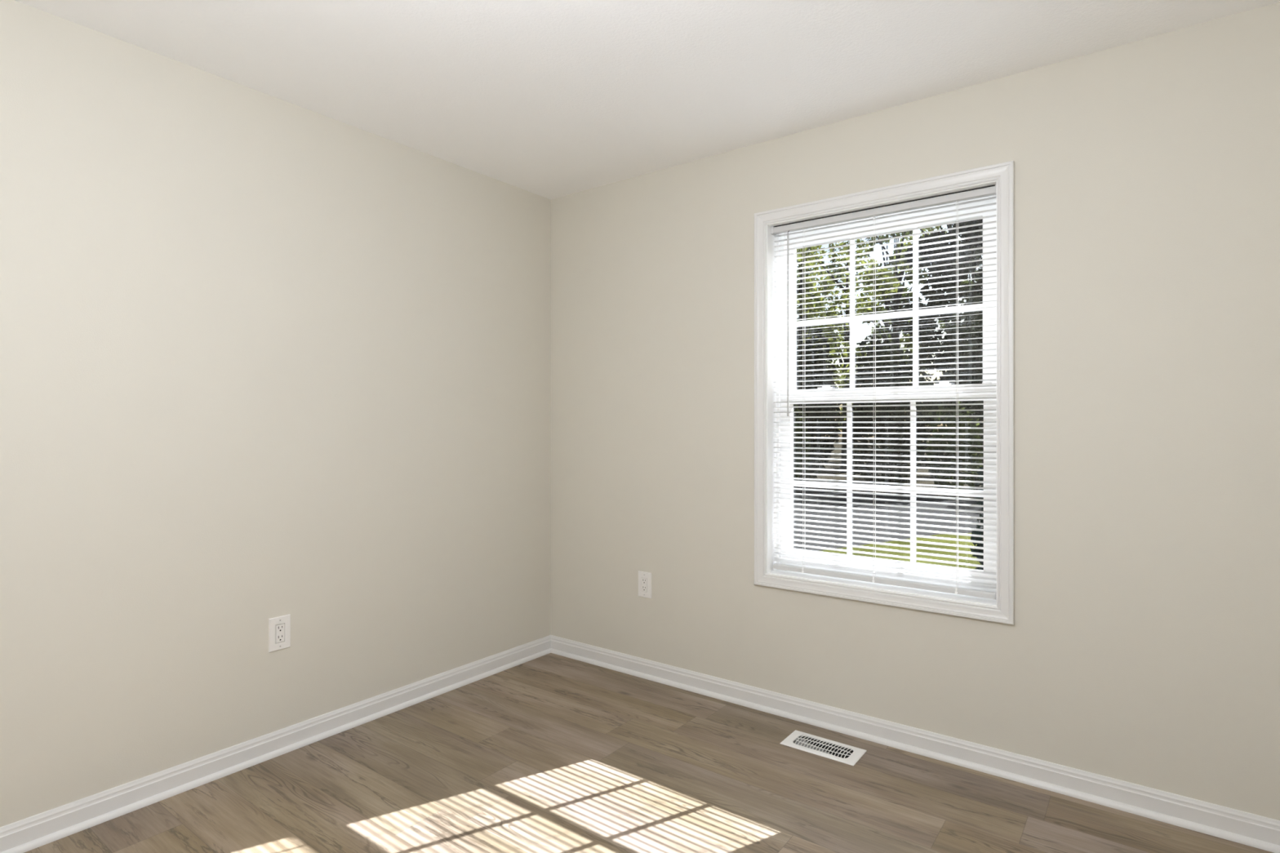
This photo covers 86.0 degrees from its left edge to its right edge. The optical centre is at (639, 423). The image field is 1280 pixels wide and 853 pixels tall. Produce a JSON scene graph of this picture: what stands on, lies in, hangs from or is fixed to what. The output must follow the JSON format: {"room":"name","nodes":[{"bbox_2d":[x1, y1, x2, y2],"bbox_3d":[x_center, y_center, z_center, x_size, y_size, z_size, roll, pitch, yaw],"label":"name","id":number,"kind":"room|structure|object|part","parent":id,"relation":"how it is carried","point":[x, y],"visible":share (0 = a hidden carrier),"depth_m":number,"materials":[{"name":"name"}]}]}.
{"room":"empty room","nodes":[
{"label":"empty room","id":0,"kind":"room"},
{"bbox_2d":[0,0,551,826],"bbox_3d":[-1.555,0.007,2.423,0.170,2.438,3.690,0,0,37],"label":"wall","id":1,"kind":"structure","parent":0,"point":[264,357],"depth_m":2.44,"materials":[{"name":"beige paint"}]},
{"bbox_2d":[0,635,551,852],"bbox_3d":[-1.482,1.183,2.369,0.012,0.085,3.350,0,0,37],"label":"baseboard","id":2,"kind":"structure","parent":1,"relation":"attached to","point":[24,831],"depth_m":2.42,"materials":[{"name":"white paint"}]},
{"bbox_2d":[268,613,290,652],"bbox_3d":[-1.342,0.780,2.560,0.007,0.124,0.078,0,0,37],"label":"wall outlet","id":3,"kind":"object","parent":1,"relation":"attached to","point":[279,628],"visible":1,"depth_m":2.56,"materials":[{"name":"white plastic"}]},
{"bbox_2d":[275,623,284,643],"bbox_3d":[-1.342,0.780,2.560,0.007,0.065,0.032,0,0,37],"label":"receptacle","id":4,"kind":"object","parent":3,"relation":"attached to","point":[280,628],"depth_m":2.56,"materials":[{"name":"white plastic"}]},
{"bbox_2d":[14,0,1279,199],"bbox_3d":[-0.146,-1.312,1.369,3.690,0.200,3.690,0,0,37],"label":"ceiling","id":5,"kind":"structure","parent":0,"point":[550,100],"depth_m":2.27,"materials":[{"name":"white paint"}]},
{"bbox_2d":[24,653,1273,852],"bbox_3d":[-0.146,1.326,1.369,3.690,0.200,3.690,0,0,37],"label":"floor","id":6,"kind":"structure","parent":0,"point":[550,753],"depth_m":2.26,"materials":[{"name":"brown wood"}]},
{"bbox_2d":[780,729,866,765],"bbox_3d":[0.693,1.284,2.602,0.286,0.126,0.143,0,0,37],"label":"floor vent","id":7,"kind":"object","parent":6,"relation":"in","point":[825,748],"visible":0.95,"depth_m":2.61,"materials":[{"name":"white metal"}]},
{"bbox_2d":[551,2,1279,820],"bbox_3d":[0.909,0.007,2.777,3.350,2.438,0.170,0,0,37],"label":"wall","id":8,"kind":"structure","parent":0,"point":[1142,646],"depth_m":2.31,"materials":[{"name":"beige paint"}]},
{"bbox_2d":[638,570,651,598],"bbox_3d":[0.022,0.780,3.330,0.078,0.124,0.007,0,0,37],"label":"wall outlet","id":9,"kind":"object","parent":8,"relation":"attached to","point":[644,578],"visible":1,"depth_m":3.33,"materials":[{"name":"white plastic"}]},
{"bbox_2d":[641,577,647,591],"bbox_3d":[0.022,0.780,3.330,0.032,0.065,0.007,0,0,37],"label":"receptacle","id":10,"kind":"object","parent":9,"relation":"attached to","point":[644,580],"depth_m":3.33,"materials":[{"name":"white plastic"}]},
{"bbox_2d":[754,160,1014,625],"bbox_3d":[0.944,-0.107,2.738,0.995,1.603,0.186,0,0,37],"label":"window","id":11,"kind":"structure","parent":8,"relation":"in","point":[1001,609],"depth_m":2.71,"materials":[{"name":"white paint"}]},
{"bbox_2d":[770,184,995,599],"bbox_3d":[0.923,-0.114,2.710,0.882,1.476,0.040,0,0,37],"label":"window blind","id":12,"kind":"object","parent":11,"relation":"attached to","point":[988,191],"visible":0.92,"depth_m":2.69,"materials":[{"name":"white plastic"}]},
{"bbox_3d":[0.928,-0.100,2.713,0.006,1.447,0.021,0,0,37],"label":"ladder cord","id":13,"kind":"part","parent":12,"relation":"part of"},
{"bbox_3d":[0.927,0.614,2.714,0.864,0.021,0.025,0,0,37],"label":"rail","id":14,"kind":"part","parent":12,"relation":"part of","materials":[{"name":"white plastic"}]},
{"bbox_3d":[1.171,-0.100,2.531,0.005,1.447,0.021,0,0,37],"label":"ladder cord","id":15,"kind":"part","parent":12,"relation":"part of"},
{"bbox_2d":[791,401,983,563],"bbox_3d":[0.969,0.230,2.769,0.762,0.632,0.007,0,0,37],"label":"grille","id":16,"kind":"object","parent":11,"relation":"attached to","point":[848,403],"depth_m":2.82,"materials":[{"name":"white plastic"}]},
{"bbox_3d":[0.967,0.238,2.769,0.854,0.772,0.030,0,0,37],"label":"sash","id":17,"kind":"part","parent":11,"relation":"part of","materials":[{"name":"white plastic"}]},
{"bbox_2d":[795,226,982,387],"bbox_3d":[0.986,-0.462,2.800,0.755,0.632,0.007,0,0,37],"label":"grille","id":18,"kind":"object","parent":11,"relation":"attached to","point":[851,322],"depth_m":2.80,"materials":[{"name":"white plastic"}]},
{"bbox_3d":[0.988,-0.469,2.797,0.854,0.739,0.030,0,0,37],"label":"sash","id":19,"kind":"part","parent":11,"relation":"part of","materials":[{"name":"white plastic"}]},
{"bbox_2d":[551,635,1279,852],"bbox_3d":[0.854,1.183,2.704,3.350,0.085,0.012,0,0,37],"label":"baseboard","id":20,"kind":"structure","parent":8,"relation":"attached to","point":[1264,828],"depth_m":2.46,"materials":[{"name":"white paint"}]},
{"label":"outside","id":21,"kind":"structure","parent":0,"visible":0},
{"bbox_2d":[793,436,981,498],"bbox_3d":[26.537,1.951,39.804,120.000,0.250,89.830,0,0,37],"label":"ground","id":22,"kind":"structure","parent":21,"point":[836,446],"depth_m":23.20,"materials":[{"name":"green plant"}]},
{"bbox_2d":[793,404,811,480],"bbox_3d":[4.319,0.607,19.999,1.387,2.769,1.390,0,0,37],"label":"bush","id":23,"kind":"object","parent":22,"relation":"on","point":[795,424],"visible":0.2,"depth_m":19.66,"materials":[{"name":"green plant"}]},
{"bbox_2d":[795,248,839,457],"bbox_3d":[9.036,-4.742,37.985,3.850,13.136,3.449,0,0,37],"label":"leafy tree","id":24,"kind":"object","parent":22,"relation":"on","point":[809,328],"visible":0.09,"depth_m":37.55,"materials":[{"name":"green plant"}]},
{"bbox_2d":[793,327,843,480],"bbox_3d":[5.086,-0.594,22.342,2.828,5.198,2.706,0,0,3],"label":"bush","id":25,"kind":"object","parent":22,"relation":"on","point":[810,342],"visible":0.33,"depth_m":21.60,"materials":[{"name":"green plant"}]},
{"bbox_2d":[794,246,844,452],"bbox_3d":[7.896,-3.925,31.934,3.458,11.504,3.145,0,0,-5],"label":"leafy tree","id":26,"kind":"object","parent":22,"relation":"on","point":[803,265],"visible":0.25,"depth_m":31.58,"materials":[{"name":"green plant"}]},
{"bbox_2d":[795,253,843,366],"bbox_3d":[10.639,-5.439,44.271,4.704,14.531,3.560,0,0,6],"label":"leafy tree","id":27,"kind":"object","parent":22,"relation":"on","point":[830,266],"visible":0.04,"depth_m":43.02,"materials":[{"name":"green plant"}]},
{"bbox_2d":[795,238,877,473],"bbox_3d":[7.504,-2.916,25.980,3.441,9.484,3.379,0,0,37],"label":"leafy tree","id":28,"kind":"object","parent":22,"relation":"on","point":[846,327],"visible":0.37,"depth_m":25.41,"materials":[{"name":"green plant"}]},
{"bbox_2d":[855,230,912,381],"bbox_3d":[14.882,-5.248,41.142,3.324,14.148,3.991,0,0,37],"label":"leafy tree","id":29,"kind":"object","parent":22,"relation":"on","point":[881,237],"visible":0.1,"depth_m":40.96,"materials":[{"name":"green plant"}]},
{"bbox_2d":[840,334,938,485],"bbox_3d":[7.489,-0.322,20.604,2.776,4.623,2.848,0,0,37],"label":"bush","id":30,"kind":"object","parent":22,"relation":"on","point":[863,343],"visible":0.56,"depth_m":19.96,"materials":[{"name":"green plant"}]},
{"bbox_2d":[870,231,928,458],"bbox_3d":[12.869,-4.577,35.273,3.446,12.805,3.287,0,0,37],"label":"leafy tree","id":31,"kind":"object","parent":22,"relation":"on","point":[882,329],"visible":0.15,"depth_m":35.23,"materials":[{"name":"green plant"}]},
{"bbox_3d":[12.869,-5.750,35.273,3.446,10.459,3.287,0,0,37],"label":"crown","id":32,"kind":"part","parent":31,"relation":"part of","materials":[{"name":"green plant"}]},
{"bbox_2d":[854,225,947,464],"bbox_3d":[10.885,-3.733,29.299,3.749,11.118,4.101,0,0,37],"label":"leafy tree","id":33,"kind":"object","parent":22,"relation":"on","point":[870,310],"visible":0.23,"depth_m":29.30,"materials":[{"name":"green plant"}]},
{"bbox_2d":[891,218,982,477],"bbox_3d":[10.803,-3.360,23.809,4.202,10.373,3.004,0,0,11],"label":"leafy tree","id":34,"kind":"object","parent":22,"relation":"on","point":[931,321],"visible":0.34,"depth_m":23.37,"materials":[{"name":"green plant"}]},
{"bbox_2d":[924,400,983,497],"bbox_3d":[7.892,0.651,17.265,1.398,2.490,1.420,0,0,37],"label":"bush","id":35,"kind":"object","parent":22,"relation":"on","point":[940,407],"visible":0.68,"depth_m":16.98,"materials":[{"name":"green plant"}]},
{"bbox_3d":[7.935,0.947,17.278,0.112,1.762,0.102,0,0,37],"label":"stem","id":36,"kind":"part","parent":35,"relation":"part of","materials":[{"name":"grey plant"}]},
{"bbox_2d":[937,245,982,333],"bbox_3d":[18.608,-5.458,37.859,3.742,14.569,3.711,0,0,13],"label":"leafy tree","id":37,"kind":"object","parent":22,"relation":"on","point":[942,325],"visible":0.02,"depth_m":38.17,"materials":[{"name":"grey plant"}]},
{"bbox_2d":[937,292,983,489],"bbox_3d":[9.722,-0.844,18.856,2.717,5.812,2.778,0,0,37],"label":"bush","id":38,"kind":"object","parent":22,"relation":"on","point":[975,329],"visible":0.25,"depth_m":18.74,"materials":[{"name":"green plant"}]},
{"bbox_2d":[949,221,982,418],"bbox_3d":[16.604,-4.394,32.704,3.838,12.442,3.671,0,0,37],"label":"leafy tree","id":39,"kind":"object","parent":22,"relation":"on","point":[962,224],"visible":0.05,"depth_m":33.11,"materials":[{"name":"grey plant"}]},
{"bbox_2d":[972,261,982,303],"bbox_3d":[15.012,-3.393,26.468,3.821,10.440,3.743,0,0,37],"label":"leafy tree","id":40,"kind":"object","parent":22,"relation":"on","point":[978,286],"visible":0.02,"depth_m":26.74,"materials":[{"name":"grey plant"}]},
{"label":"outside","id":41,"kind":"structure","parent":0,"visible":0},
{"bbox_2d":[793,489,983,551],"bbox_3d":[0.309,1.816,13.114,70.000,0.040,14.000,0,0,37],"label":"driveway","id":42,"kind":"structure","parent":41,"point":[803,492],"depth_m":13.11,"materials":[{"name":"grey asphalt"}]},
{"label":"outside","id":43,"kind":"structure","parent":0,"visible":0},
{"bbox_2d":[818,533,981,568],"bbox_3d":[2.750,1.796,8.032,28.000,0.040,10.410,0,0,37],"label":"lawn","id":44,"kind":"structure","parent":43,"point":[945,535],"depth_m":9.56,"materials":[{"name":"green plant"}]},
{"bbox_2d":[969,466,983,570],"bbox_3d":[2.965,0.344,5.001,1.054,3.235,1.071,0,0,37],"label":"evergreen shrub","id":45,"kind":"object","parent":44,"relation":"on","point":[981,473],"visible":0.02,"depth_m":5.11,"materials":[{"name":"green plant"}]}
]}

